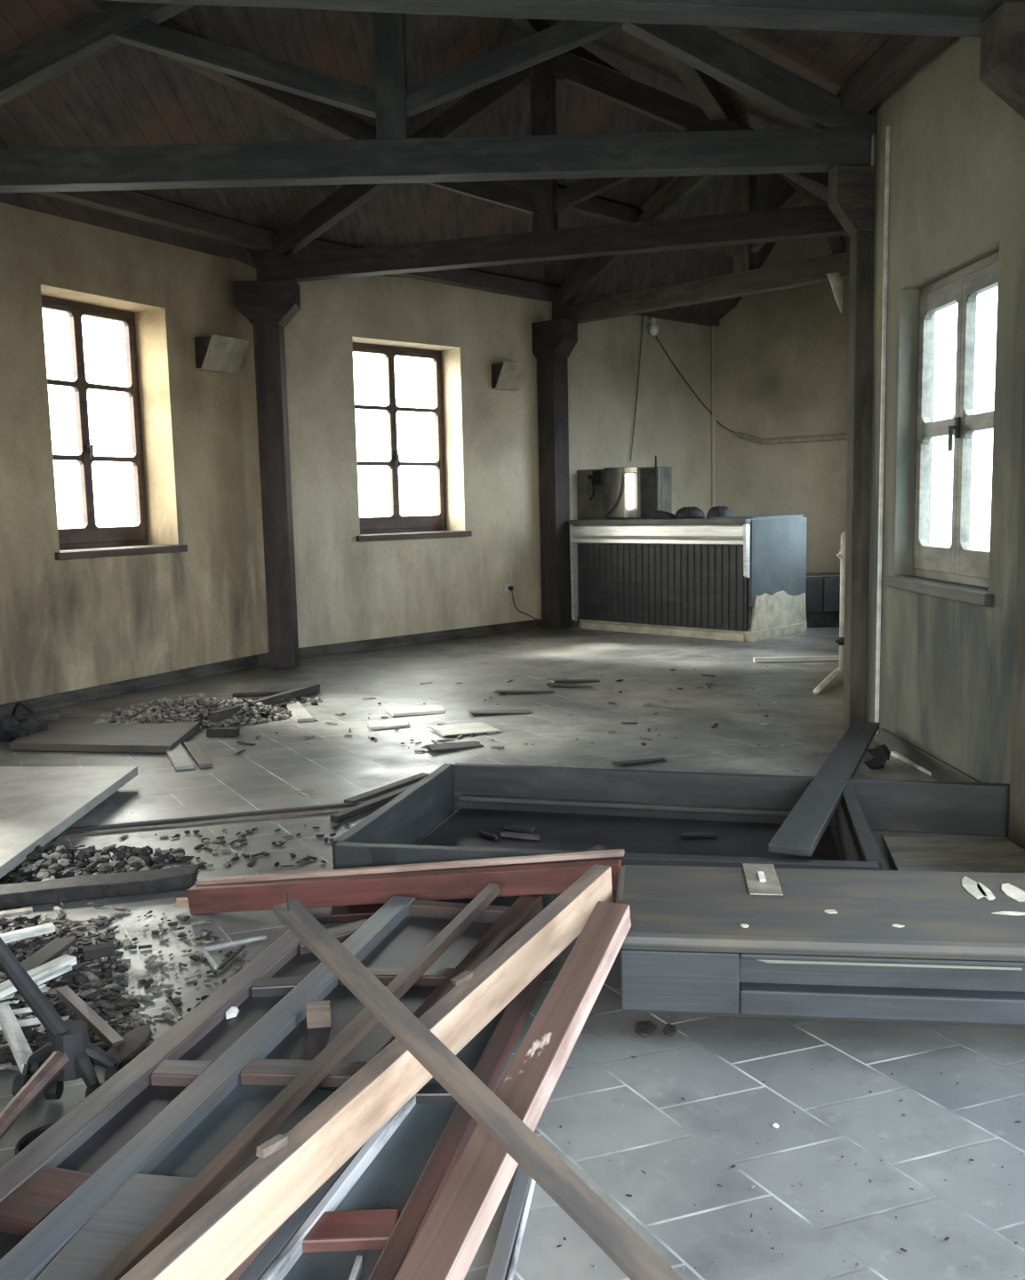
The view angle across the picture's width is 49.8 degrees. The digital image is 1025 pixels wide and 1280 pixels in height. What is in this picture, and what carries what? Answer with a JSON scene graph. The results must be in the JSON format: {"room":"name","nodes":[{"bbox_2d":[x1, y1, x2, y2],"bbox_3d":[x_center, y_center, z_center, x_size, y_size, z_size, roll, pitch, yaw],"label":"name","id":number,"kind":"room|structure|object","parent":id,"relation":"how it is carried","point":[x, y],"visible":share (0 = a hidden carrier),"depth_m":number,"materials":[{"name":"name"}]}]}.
{"room":"abandoned bar","nodes":[
{"label":"abandoned bar","id":0,"kind":"room"},
{"bbox_2d":[0,202,269,704],"bbox_3d":[-3.276,-1.430,8.424,0.450,3.710,3.753,2,8,28],"label":"wall","id":1,"kind":"structure","parent":0,"point":[68,625],"depth_m":8.70,"materials":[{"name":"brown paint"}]},
{"bbox_2d":[41,296,187,559],"bbox_3d":[-3.181,-1.619,8.489,0.455,1.935,1.280,2,8,28],"label":"window","id":2,"kind":"structure","parent":1,"relation":"in","point":[91,538],"depth_m":8.62,"materials":[{"name":"brown paint"}]},
{"bbox_2d":[0,652,269,718],"bbox_3d":[-3.046,0.374,8.501,0.026,0.100,3.633,2,8,28],"label":"baseboard","id":3,"kind":"structure","parent":1,"relation":"attached to","point":[56,700],"depth_m":8.61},
{"bbox_2d":[194,334,249,374],"bbox_3d":[-2.425,-2.389,9.260,0.209,0.270,0.440,2,8,28],"label":"wall lamp","id":4,"kind":"object","parent":1,"relation":"attached to","point":[215,353],"visible":1,"depth_m":9.18,"materials":[{"name":"metal"}]},
{"bbox_2d":[283,275,551,647],"bbox_3d":[-1.018,-1.843,11.353,3.645,3.710,0.450,-8,10,-42],"label":"wall","id":5,"kind":"structure","parent":0,"point":[348,589],"depth_m":11.16,"materials":[{"name":"paint"}]},
{"bbox_2d":[352,342,471,541],"bbox_3d":[-1.117,-1.995,11.160,1.430,1.935,0.425,-8,10,-42],"label":"window","id":6,"kind":"structure","parent":5,"relation":"in","point":[392,526],"depth_m":11.31,"materials":[{"name":"brown paint"}]},
{"bbox_2d":[298,618,542,658],"bbox_3d":[-0.807,-0.035,11.411,3.375,0.100,0.025,-8,10,-42],"label":"baseboard","id":7,"kind":"structure","parent":5,"relation":"attached to","point":[316,651],"depth_m":11.22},
{"bbox_2d":[491,360,527,391],"bbox_3d":[-0.031,-2.796,11.714,0.330,0.270,0.209,-8,10,-42],"label":"wall lamp","id":8,"kind":"object","parent":5,"relation":"attached to","point":[506,375],"visible":1,"depth_m":11.66,"materials":[{"name":"metal"}]},
{"bbox_2d":[552,173,849,323],"bbox_3d":[1.818,-4.115,10.888,4.031,1.532,0.154,6,10,44],"label":"roof truss","id":9,"kind":"object","parent":5,"relation":"attached to","point":[746,279],"visible":0.59,"depth_m":10.80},
{"bbox_2d":[575,291,719,326],"bbox_3d":[1.546,-3.957,13.201,2.894,0.150,0.130,-8,10,-42],"label":"roof purlin","id":10,"kind":"structure","parent":9,"relation":"on","point":[669,314],"depth_m":13.53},
{"bbox_2d":[826,235,844,254],"bbox_3d":[3.269,-4.391,11.451,0.131,0.150,3.132,1,8,20],"label":"roof purlin","id":11,"kind":"structure","parent":9,"relation":"on","point":[836,244],"depth_m":12.47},
{"bbox_2d":[0,0,895,319],"bbox_3d":[-0.213,-3.541,6.245,8.391,1.980,18.200,0,7,8],"label":"ceiling","id":12,"kind":"structure","parent":0,"point":[125,94],"depth_m":8.06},
{"bbox_2d":[0,607,1024,1279],"bbox_3d":[-0.266,0.645,6.716,7.261,0.120,16.703,0,7,8],"label":"floor","id":13,"kind":"structure","parent":0,"point":[707,1057],"depth_m":2.93,"materials":[{"name":"tile"}]},
{"bbox_2d":[12,1064,31,1096],"bbox_3d":[-1.186,1.068,2.674,0.029,0.077,0.052,-1,7,0],"label":"roller","id":14,"kind":"object","parent":13,"relation":"on","point":[20,1081],"visible":0.67,"depth_m":2.66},
{"bbox_2d":[0,714,47,741],"bbox_3d":[-3.118,0.550,6.912,0.403,0.164,0.272,2,8,22],"label":"lump","id":15,"kind":"object","parent":13,"relation":"on","point":[11,726],"visible":0.95,"depth_m":6.83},
{"bbox_2d":[14,1122,55,1155],"bbox_3d":[-0.988,1.108,2.409,0.180,0.036,0.163,-1,7,0],"label":"round pan","id":16,"kind":"object","parent":13,"relation":"on","point":[28,1138],"visible":0.21,"depth_m":2.44,"materials":[{"name":"metal"}]},
{"bbox_2d":[23,709,60,720],"bbox_3d":[-3.115,0.528,7.315,0.220,0.090,0.160,-4,8,-23],"label":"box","id":17,"kind":"object","parent":13,"relation":"on","point":[49,715],"visible":0.5,"depth_m":7.26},
{"bbox_2d":[0,936,123,1139],"bbox_3d":[-1.129,0.881,2.494,0.253,0.512,0.459,1,7,16],"label":"stand","id":18,"kind":"object","parent":13,"relation":"on","point":[70,1054],"visible":0.89,"depth_m":2.62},
{"bbox_2d":[0,766,137,879],"bbox_3d":[-2.503,0.776,4.937,1.197,0.045,1.722,-1,7,0],"label":"board","id":19,"kind":"object","parent":13,"relation":"on","point":[37,804],"visible":1,"depth_m":5.08,"materials":[{"name":"grey laminate"}]},
{"bbox_2d":[0,913,150,1073],"bbox_3d":[-1.394,1.018,3.332,0.462,0.028,1.284,-5,8,-25],"label":"debris","id":20,"kind":"object","parent":13,"relation":"on","point":[108,1001],"visible":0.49,"depth_m":3.28,"materials":[{"name":"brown wood"}]},
{"bbox_2d":[0,1001,32,1074],"bbox_3d":[-1.302,1.036,2.889,0.037,0.032,0.410,-6,8,-33],"label":"broken lath","id":21,"kind":"object","parent":20,"relation":"on","point":[14,1036],"visible":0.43,"depth_m":2.86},
{"bbox_2d":[0,906,32,918],"bbox_3d":[-1.738,0.942,3.801,0.164,0.014,0.042,-4,8,-21],"label":"broken lath","id":22,"kind":"object","parent":20,"relation":"on","point":[26,910],"visible":1,"depth_m":3.80,"materials":[{"name":"white wood"}]},
{"bbox_2d":[0,922,55,943],"bbox_3d":[-1.615,0.961,3.593,0.234,0.022,0.047,-6,9,-36],"label":"broken lath","id":23,"kind":"object","parent":20,"relation":"on","point":[16,935],"visible":1,"depth_m":3.60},
{"bbox_2d":[0,981,69,1047],"bbox_3d":[-1.400,1.050,3.105,0.284,0.022,0.486,-4,8,-23],"label":"white splinters","id":24,"kind":"object","parent":20,"relation":"on","point":[42,987],"visible":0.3,"depth_m":3.08,"materials":[{"name":"paint"}]},
{"bbox_2d":[33,964,71,985],"bbox_3d":[-1.369,0.998,3.291,0.027,0.013,0.127,2,8,27],"label":"broken lath","id":25,"kind":"object","parent":24,"relation":"on","point":[67,968],"visible":0.97,"depth_m":3.28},
{"bbox_2d":[0,954,76,998],"bbox_3d":[-1.421,0.996,3.269,0.051,0.022,0.284,3,8,28],"label":"broken lath","id":26,"kind":"object","parent":20,"relation":"on","point":[6,988],"visible":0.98,"depth_m":3.29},
{"bbox_2d":[6,937,77,976],"bbox_3d":[-1.453,0.981,3.421,0.071,0.017,0.276,0,7,8],"label":"broken lath","id":27,"kind":"object","parent":20,"relation":"on","point":[57,946],"visible":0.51,"depth_m":3.44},
{"bbox_2d":[56,985,124,1047],"bbox_3d":[-1.153,1.024,3.006,0.032,0.022,0.443,-7,9,-40],"label":"broken lath","id":28,"kind":"object","parent":20,"relation":"on","point":[94,1021],"visible":1,"depth_m":2.98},
{"bbox_2d":[82,941,114,960],"bbox_3d":[-1.288,0.968,3.439,0.092,0.031,0.050,-5,8,-25],"label":"broken lath","id":29,"kind":"object","parent":20,"relation":"on","point":[91,952],"visible":1,"depth_m":3.42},
{"bbox_2d":[0,845,194,884],"bbox_3d":[-1.882,0.876,4.361,1.211,0.093,0.500,-1,7,0],"label":"heap","id":30,"kind":"object","parent":13,"relation":"on","point":[52,860],"visible":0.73,"depth_m":4.33,"materials":[{"name":"grey stone"}]},
{"bbox_2d":[0,864,199,908],"bbox_3d":[-1.568,0.912,4.056,0.819,0.071,0.124,-3,7,-14],"label":"beam","id":31,"kind":"structure","parent":13,"relation":"on","point":[133,883],"depth_m":4.03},
{"bbox_2d":[8,716,206,752],"bbox_3d":[-2.525,0.584,6.899,1.093,0.045,1.011,-1,7,0],"label":"board","id":32,"kind":"object","parent":13,"relation":"on","point":[68,733],"visible":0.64,"depth_m":6.70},
{"bbox_2d":[107,1024,151,1063],"bbox_3d":[-0.987,1.044,2.837,0.080,0.057,0.143,1,8,20],"label":"scrap","id":33,"kind":"object","parent":13,"relation":"on","point":[137,1038],"visible":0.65,"depth_m":2.83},
{"bbox_2d":[53,900,243,1035],"bbox_3d":[-1.158,0.989,3.546,0.482,0.015,1.294,-5,8,-28],"label":"crumbs","id":34,"kind":"object","parent":13,"relation":"on","point":[150,964],"visible":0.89,"depth_m":3.43,"materials":[{"name":"stone"}]},
{"bbox_2d":[166,743,194,770],"bbox_3d":[-1.918,0.657,6.322,0.100,0.022,0.706,-4,8,-23],"label":"slat piece","id":35,"kind":"object","parent":13,"relation":"on","point":[178,756],"visible":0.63,"depth_m":6.17,"materials":[{"name":"grey laminate"}]},
{"bbox_2d":[92,693,291,729],"bbox_3d":[-2.157,0.459,7.339,1.380,0.200,0.580,-3,7,-11],"label":"rubble heap","id":36,"kind":"object","parent":13,"relation":"on","point":[175,708],"visible":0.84,"depth_m":7.26,"materials":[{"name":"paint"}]},
{"bbox_2d":[183,741,212,768],"bbox_3d":[-1.806,0.653,6.331,0.070,0.022,0.664,-4,8,-24],"label":"slat piece","id":37,"kind":"object","parent":13,"relation":"on","point":[193,748],"visible":1,"depth_m":6.26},
{"bbox_2d":[58,809,343,837],"bbox_3d":[-1.326,0.818,4.970,1.343,0.010,0.022,-3,7,-14],"label":"strip","id":38,"kind":"object","parent":13,"relation":"on","point":[336,811],"visible":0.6,"depth_m":4.94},
{"bbox_2d":[52,823,351,869],"bbox_3d":[-1.284,0.865,4.565,1.352,0.021,0.566,-2,7,-7],"label":"crumbs","id":39,"kind":"object","parent":13,"relation":"on","point":[236,843],"visible":0.75,"depth_m":4.61,"materials":[{"name":"stone"}]},
{"bbox_2d":[206,727,239,736],"bbox_3d":[-1.800,0.572,6.870,0.194,0.050,0.060,-1,7,6],"label":"block","id":40,"kind":"object","parent":13,"relation":"on","point":[211,732],"visible":1,"depth_m":6.84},
{"bbox_2d":[69,800,391,831],"bbox_3d":[-1.183,0.797,5.099,1.615,0.013,0.033,-3,7,-15],"label":"strip","id":41,"kind":"object","parent":13,"relation":"on","point":[342,804],"visible":0.77,"depth_m":5.04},
{"bbox_2d":[202,935,266,970],"bbox_3d":[-0.913,0.986,3.514,0.143,0.012,0.271,1,8,20],"label":"scrap","id":42,"kind":"object","parent":13,"relation":"on","point":[212,962],"visible":1,"depth_m":3.52,"materials":[{"name":"white paint"}]},
{"bbox_2d":[232,689,290,697],"bbox_3d":[-1.831,0.404,8.339,0.545,0.026,0.071,-2,7,-9],"label":"board","id":43,"kind":"object","parent":13,"relation":"on","point":[256,693],"visible":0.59,"depth_m":8.30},
{"bbox_2d":[209,683,319,721],"bbox_3d":[-1.699,0.427,7.743,0.053,0.120,1.483,1,7,16],"label":"board","id":44,"kind":"object","parent":13,"relation":"on","point":[226,713],"visible":0.87,"depth_m":7.74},
{"bbox_2d":[208,696,322,708],"bbox_3d":[-1.853,0.447,7.873,0.985,0.078,0.426,-4,8,-21],"label":"rubble spill","id":45,"kind":"object","parent":13,"relation":"on","point":[317,699],"visible":0.23,"depth_m":7.93,"materials":[{"name":"grey stone"}]},
{"bbox_2d":[232,280,300,668],"bbox_3d":[-2.061,-1.403,9.625,0.523,3.308,0.250,-1,7,0],"label":"timber post","id":46,"kind":"object","parent":13,"relation":"on","point":[269,306],"visible":1,"depth_m":9.51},
{"bbox_2d":[284,701,313,722],"bbox_3d":[-1.471,0.490,7.588,0.110,0.022,0.676,-4,7,-19],"label":"slat piece","id":47,"kind":"object","parent":13,"relation":"on","point":[300,713],"visible":0.9,"depth_m":7.49,"materials":[{"name":"grey laminate"}]},
{"bbox_2d":[304,903,384,923],"bbox_3d":[-0.262,0.924,3.859,0.991,0.030,0.170,-2,7,-5],"label":"board","id":48,"kind":"object","parent":13,"relation":"on","point":[340,914],"visible":0.02,"depth_m":3.76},
{"bbox_2d":[329,782,416,822],"bbox_3d":[-0.548,0.744,5.343,0.050,0.030,0.958,3,8,31],"label":"board","id":49,"kind":"object","parent":13,"relation":"on","point":[361,808],"visible":0.52,"depth_m":5.10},
{"bbox_2d":[344,772,429,802],"bbox_3d":[-0.611,0.734,5.477,0.060,0.020,0.601,3,8,33],"label":"board","id":50,"kind":"object","parent":13,"relation":"on","point":[407,781],"visible":0.78,"depth_m":5.44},
{"bbox_2d":[367,719,410,729],"bbox_3d":[-0.796,0.539,7.081,0.294,0.012,0.290,0,7,0],"label":"board","id":51,"kind":"object","parent":13,"relation":"on","point":[377,724],"depth_m":7.06,"materials":[{"name":"grey laminate"}]},
{"bbox_2d":[238,960,553,1279],"bbox_3d":[-0.193,1.064,2.447,0.351,0.056,2.401,1,7,17],"label":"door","id":52,"kind":"structure","parent":13,"relation":"on","point":[364,1220],"depth_m":2.19,"materials":[{"name":"white paint"}]},
{"bbox_2d":[0,894,543,1279],"bbox_3d":[-0.626,1.013,2.491,0.662,0.056,2.625,1,7,18],"label":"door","id":53,"kind":"structure","parent":52,"relation":"on","point":[77,1195],"depth_m":2.48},
{"bbox_2d":[93,882,500,1279],"bbox_3d":[-0.414,0.947,2.506,0.034,0.034,2.236,1,8,19],"label":"batten","id":54,"kind":"object","parent":53,"relation":"on","point":[198,1192],"visible":1,"depth_m":2.26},
{"bbox_2d":[305,1000,331,1028],"bbox_3d":[-0.490,0.951,2.797,0.060,0.066,0.030,-2,7,-6],"label":"wood block","id":55,"kind":"object","parent":53,"relation":"on","point":[318,1012],"visible":1,"depth_m":2.78,"materials":[{"name":"brown wood"}]},
{"bbox_2d":[119,864,612,1279],"bbox_3d":[-0.239,0.893,2.271,0.052,0.259,2.089,3,8,29],"label":"beam","id":56,"kind":"structure","parent":53,"relation":"on","point":[223,1233],"depth_m":2.10,"materials":[{"name":"brown wood"}]},
{"bbox_2d":[256,1134,287,1158],"bbox_3d":[-0.423,0.891,1.946,0.018,0.019,0.057,5,9,39],"label":"chip","id":57,"kind":"object","parent":56,"relation":"on","point":[278,1141],"visible":1,"depth_m":1.94,"materials":[{"name":"brown wood"}]},
{"bbox_2d":[173,848,624,914],"bbox_3d":[-0.416,0.818,3.729,1.585,0.276,0.084,0,7,12],"label":"beam","id":58,"kind":"structure","parent":13,"relation":"on","point":[332,887],"depth_m":3.70,"materials":[{"name":"brown wood"}]},
{"bbox_2d":[385,704,444,716],"bbox_3d":[-0.651,0.478,7.548,0.404,0.018,0.275,-4,7,-19],"label":"board","id":59,"kind":"object","parent":13,"relation":"on","point":[398,711],"depth_m":7.50,"materials":[{"name":"grey laminate"}]},
{"bbox_2d":[421,740,483,751],"bbox_3d":[-0.327,0.613,6.402,0.393,0.029,0.148,-5,8,-30],"label":"board","id":60,"kind":"object","parent":13,"relation":"on","point":[463,745],"depth_m":6.37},
{"bbox_2d":[429,721,500,735],"bbox_3d":[-0.297,0.555,6.868,0.377,0.018,0.303,-4,8,-21],"label":"board","id":61,"kind":"object","parent":13,"relation":"on","point":[477,728],"depth_m":6.84,"materials":[{"name":"grey laminate"}]},
{"bbox_2d":[273,891,683,1279],"bbox_3d":[0.096,0.922,1.886,0.064,0.514,1.998,-7,9,-39],"label":"plank","id":62,"kind":"object","parent":13,"relation":"on","point":[636,1260],"visible":1,"depth_m":2.04,"materials":[{"name":"wood"}]},
{"bbox_2d":[468,709,532,714],"bbox_3d":[-0.077,0.482,7.417,0.438,0.029,0.121,-2,7,-6],"label":"board","id":63,"kind":"object","parent":13,"relation":"on","point":[492,711],"depth_m":7.38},
{"bbox_2d":[485,1164,531,1279],"bbox_3d":[-0.024,1.146,2.020,0.036,0.020,0.696,0,7,10],"label":"strip","id":64,"kind":"object","parent":13,"relation":"on","point":[500,1260],"visible":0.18,"depth_m":2.11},
{"bbox_2d":[393,901,631,1279],"bbox_3d":[-0.010,0.941,2.140,0.084,0.388,1.471,2,8,22],"label":"beam","id":65,"kind":"structure","parent":13,"relation":"on","point":[447,1244],"depth_m":2.18,"materials":[{"name":"brown paint"}]},
{"bbox_2d":[232,668,795,754],"bbox_3d":[-0.024,0.453,7.666,3.613,0.023,2.948,-1,7,0],"label":"crumbs","id":66,"kind":"object","parent":13,"relation":"on","point":[672,669],"visible":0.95,"depth_m":6.83,"materials":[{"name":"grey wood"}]},
{"bbox_2d":[506,1177,535,1279],"bbox_3d":[0.001,1.147,2.019,0.008,0.022,0.695,0,7,9],"label":"light strip","id":67,"kind":"object","parent":13,"relation":"on","point":[513,1265],"visible":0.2,"depth_m":2.11,"materials":[{"name":"white paint"}]},
{"bbox_2d":[531,318,577,629],"bbox_3d":[0.461,-1.792,12.194,0.520,3.338,0.264,6,10,44],"label":"timber post","id":68,"kind":"object","parent":13,"relation":"on","point":[554,340],"visible":0.99,"depth_m":12.09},
{"bbox_2d":[611,757,665,766],"bbox_3d":[0.689,0.651,5.919,0.331,0.021,0.054,-4,8,-23],"label":"splinter","id":69,"kind":"object","parent":13,"relation":"on","point":[660,759],"depth_m":5.90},
{"bbox_2d":[634,1020,677,1037],"bbox_3d":[0.378,1.030,2.923,0.112,0.024,0.081,-1,7,0],"label":"scrap","id":70,"kind":"object","parent":13,"relation":"on","point":[645,1028],"visible":1,"depth_m":2.91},
{"bbox_2d":[331,762,1009,910],"bbox_3d":[0.698,0.760,4.215,2.461,0.228,1.314,1,7,14],"label":"frame","id":71,"kind":"object","parent":13,"relation":"on","point":[644,813],"visible":0.69,"depth_m":4.63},
{"bbox_2d":[502,822,535,832],"bbox_3d":[0.031,0.797,4.696,0.146,0.013,0.065,3,8,30],"label":"splinter","id":72,"kind":"object","parent":71,"relation":"on","point":[521,828],"visible":1,"depth_m":4.68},
{"bbox_2d":[499,832,540,840],"bbox_3d":[0.037,0.811,4.581,0.181,0.015,0.040,1,7,19],"label":"splinter","id":73,"kind":"object","parent":71,"relation":"on","point":[532,836],"visible":1,"depth_m":4.57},
{"bbox_2d":[768,720,879,856],"bbox_3d":[1.423,0.577,4.840,0.140,0.126,2.654,2,8,23],"label":"plank","id":74,"kind":"object","parent":71,"relation":"on","point":[799,835],"visible":1,"depth_m":4.30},
{"bbox_2d":[568,514,807,641],"bbox_3d":[1.856,-0.713,11.874,2.292,1.215,1.160,5,10,43],"label":"counter","id":75,"kind":"object","parent":13,"relation":"on","point":[704,583],"depth_m":11.30,"materials":[{"name":"wood"}]},
{"bbox_2d":[576,455,671,519],"bbox_3d":[1.229,-1.714,12.473,1.083,0.678,0.372,4,9,37],"label":"appliance","id":76,"kind":"object","parent":75,"relation":"on","point":[607,492],"visible":0.96,"depth_m":12.31,"materials":[{"name":"metal"}]},
{"bbox_2d":[568,517,783,524],"bbox_3d":[1.670,-1.256,11.653,2.252,0.045,0.700,5,10,43],"label":"countertop","id":77,"kind":"structure","parent":75,"relation":"on","point":[610,521],"depth_m":11.39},
{"bbox_2d":[674,506,704,518],"bbox_3d":[1.863,-1.344,11.632,0.313,0.125,0.241,-1,7,0],"label":"bowl","id":78,"kind":"object","parent":75,"relation":"on","point":[685,512],"visible":0.98,"depth_m":11.54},
{"bbox_2d":[706,505,733,518],"bbox_3d":[2.134,-1.318,11.375,0.272,0.125,0.209,-1,7,0],"label":"bowl","id":79,"kind":"object","parent":75,"relation":"on","point":[716,511],"visible":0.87,"depth_m":11.30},
{"bbox_2d":[542,1055,1022,1277],"bbox_3d":[0.613,1.097,2.388,1.113,0.003,0.823,-1,7,0],"label":"debris","id":80,"kind":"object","parent":13,"relation":"on","point":[560,1126],"depth_m":2.23,"materials":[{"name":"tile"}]},
{"bbox_2d":[752,655,839,662],"bbox_3d":[2.433,0.163,9.464,0.730,0.040,0.050,-1,7,0],"label":"tube","id":81,"kind":"object","parent":13,"relation":"on","point":[835,658],"visible":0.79,"depth_m":9.44,"materials":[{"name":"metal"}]},
{"bbox_2d":[616,863,1024,1027],"bbox_3d":[1.184,0.854,2.978,1.801,0.322,0.568,0,7,7],"label":"base cabinet","id":82,"kind":"object","parent":13,"relation":"on","point":[753,940],"visible":0.94,"depth_m":2.80,"materials":[{"name":"paint"}]},
{"bbox_2d":[805,572,839,627],"bbox_3d":[3.482,-0.441,12.056,0.720,0.560,0.468,-1,7,0],"label":"base cabinet","id":83,"kind":"object","parent":13,"relation":"on","point":[822,596],"visible":0.51,"depth_m":11.82,"materials":[{"name":"metal"}]},
{"bbox_2d":[813,531,845,694],"bbox_3d":[2.370,-0.225,8.198,0.117,1.128,0.922,3,8,33],"label":"stand","id":84,"kind":"object","parent":13,"relation":"on","point":[842,553],"visible":0.56,"depth_m":8.40,"materials":[{"name":"wood"}]},
{"bbox_2d":[828,164,875,729],"bbox_3d":[1.974,-1.063,6.447,0.272,3.238,0.114,-2,7,-8],"label":"timber post","id":85,"kind":"object","parent":13,"relation":"on","point":[852,188],"visible":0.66,"depth_m":6.39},
{"bbox_2d":[865,99,882,721],"bbox_3d":[2.156,-1.294,6.361,0.170,3.710,0.365,0,7,9],"label":"pipe","id":86,"kind":"object","parent":13,"relation":"on","point":[876,137],"visible":0.07,"depth_m":6.31,"materials":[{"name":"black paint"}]},
{"bbox_2d":[0,0,877,192],"bbox_3d":[-0.916,-3.424,6.189,5.916,1.637,0.155,-1,7,1],"label":"roof truss","id":87,"kind":"object","parent":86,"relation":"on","point":[829,140],"visible":0.91,"depth_m":6.19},
{"bbox_2d":[32,190,274,250],"bbox_3d":[-2.874,-3.132,7.828,0.130,0.150,3.536,2,9,27],"label":"ceiling beam","id":88,"kind":"structure","parent":87,"relation":"on","point":[129,204],"depth_m":8.31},
{"bbox_2d":[158,19,376,140],"bbox_3d":[-1.667,-3.769,7.587,0.130,0.151,3.128,2,8,25],"label":"ceiling beam","id":89,"kind":"structure","parent":87,"relation":"on","point":[318,116],"depth_m":7.80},
{"bbox_2d":[659,50,729,120],"bbox_3d":[1.125,-3.782,7.196,0.130,0.150,2.284,2,9,22],"label":"roof purlin","id":90,"kind":"structure","parent":87,"relation":"on","point":[705,90],"depth_m":7.62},
{"bbox_2d":[862,744,890,768],"bbox_3d":[1.906,0.600,5.783,0.132,0.119,0.317,2,8,21],"label":"lump","id":91,"kind":"object","parent":13,"relation":"on","point":[876,757],"visible":0.97,"depth_m":5.66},
{"bbox_2d":[881,834,1024,872],"bbox_3d":[1.645,0.861,3.904,0.749,0.020,1.129,-1,7,0],"label":"board","id":92,"kind":"object","parent":13,"relation":"on","point":[906,852],"visible":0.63,"depth_m":4.20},
{"bbox_2d":[979,1,1024,849],"bbox_3d":[1.946,-0.722,4.185,0.367,3.118,0.194,-1,7,0],"label":"timber post","id":93,"kind":"object","parent":13,"relation":"on","point":[1002,60],"visible":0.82,"depth_m":4.24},
{"bbox_2d":[567,314,711,615],"bbox_3d":[1.432,-2.509,13.486,2.957,4.400,0.300,-8,10,-43],"label":"wall","id":94,"kind":"structure","parent":0,"point":[672,424],"depth_m":13.39,"materials":[{"name":"grey paint"}]},
{"bbox_2d":[711,326,715,524],"bbox_3d":[2.621,-2.254,14.408,0.066,4.073,0.044,-8,10,-43],"label":"pipe","id":95,"kind":"object","parent":94,"relation":"attached to","point":[712,327],"visible":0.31,"depth_m":14.30,"materials":[{"name":"metal"}]},
{"bbox_2d":[714,201,849,573],"bbox_3d":[3.525,-3.026,13.633,2.319,5.300,0.300,6,10,44],"label":"wall","id":96,"kind":"structure","parent":0,"point":[781,356],"depth_m":13.56,"materials":[{"name":"grey paint"}]},
{"bbox_2d":[736,432,847,444],"bbox_3d":[3.466,-2.503,13.498,1.689,0.180,0.072,6,10,44],"label":"wall rail","id":97,"kind":"object","parent":96,"relation":"attached to","point":[834,436],"visible":0.79,"depth_m":13.51,"materials":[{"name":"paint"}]},
{"bbox_2d":[871,36,1024,783],"bbox_3d":[2.160,-1.151,5.206,0.170,3.710,2.001,-1,7,-2],"label":"wall","id":98,"kind":"structure","parent":0,"point":[956,183],"depth_m":5.25,"materials":[{"name":"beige paint"}]},
{"bbox_2d":[104,0,1024,37],"bbox_3d":[-1.057,-3.040,3.613,6.390,1.754,0.165,-2,7,-8],"label":"ceiling beam","id":99,"kind":"structure","parent":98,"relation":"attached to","point":[947,18],"depth_m":3.95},
{"bbox_2d":[65,0,104,13],"bbox_3d":[-2.501,-3.352,4.769,0.131,0.150,2.879,0,8,7],"label":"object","id":100,"kind":"structure","parent":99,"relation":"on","point":[83,6],"depth_m":6.05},
{"bbox_2d":[837,33,954,117],"bbox_3d":[1.913,-2.814,5.160,0.130,0.264,2.146,-1,7,-1],"label":"roof purlin","id":101,"kind":"structure","parent":99,"relation":"on","point":[901,55],"depth_m":5.51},
{"bbox_2d":[874,126,890,734],"bbox_3d":[2.040,-1.102,6.096,0.020,3.300,0.020,-1,7,0],"label":"trim","id":102,"kind":"structure","parent":98,"relation":"attached to","point":[888,128],"depth_m":6.08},
{"bbox_2d":[879,728,981,782],"bbox_3d":[2.103,0.645,5.401,0.025,0.100,1.651,-1,7,-2],"label":"baseboard","id":103,"kind":"structure","parent":98,"relation":"attached to","point":[940,771],"depth_m":5.59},
{"bbox_2d":[883,250,999,606],"bbox_3d":[2.142,-1.001,5.361,0.215,1.565,1.210,-1,7,-2],"label":"window","id":104,"kind":"structure","parent":98,"relation":"in","point":[957,565],"depth_m":5.39,"materials":[{"name":"paint"}]},
{"bbox_3d":[3.240,-1.727,9.665,2.293,3.710,6.349,-1,7,0],"label":"wall","id":105,"kind":"structure","parent":0,"visible":0},
{"bbox_2d":[249,52,847,282],"bbox_3d":[0.300,-3.786,8.632,5.253,1.562,0.154,1,7,16],"label":"roof truss","id":106,"kind":"object","parent":105,"relation":"attached to","point":[547,243],"visible":0.68,"depth_m":8.61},
{"bbox_2d":[274,232,560,301],"bbox_3d":[-0.785,-3.594,10.800,0.130,0.150,3.844,5,10,41],"label":"roof purlin","id":107,"kind":"structure","parent":106,"relation":"on","point":[461,277],"depth_m":11.21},
{"bbox_2d":[510,17,547,36],"bbox_3d":[-0.240,-4.508,7.305,0.100,0.160,2.657,1,8,21],"label":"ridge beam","id":108,"kind":"structure","parent":106,"relation":"on","point":[529,27],"depth_m":8.24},
{"bbox_2d":[484,179,640,223],"bbox_3d":[0.130,-4.157,10.189,0.131,0.151,3.327,5,10,43],"label":"roof purlin","id":109,"kind":"structure","parent":106,"relation":"on","point":[594,207],"depth_m":10.84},
{"bbox_2d":[547,24,632,79],"bbox_3d":[1.212,-4.808,9.469,2.723,0.160,0.100,-8,10,-43],"label":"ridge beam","id":110,"kind":"structure","parent":106,"relation":"on","point":[579,52],"depth_m":8.85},
{"bbox_2d":[826,272,843,312],"bbox_3d":[2.287,-2.448,7.780,0.156,0.288,0.060,-6,8,-31],"label":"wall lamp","id":111,"kind":"object","parent":105,"relation":"hanging from","point":[836,283],"visible":1,"depth_m":7.79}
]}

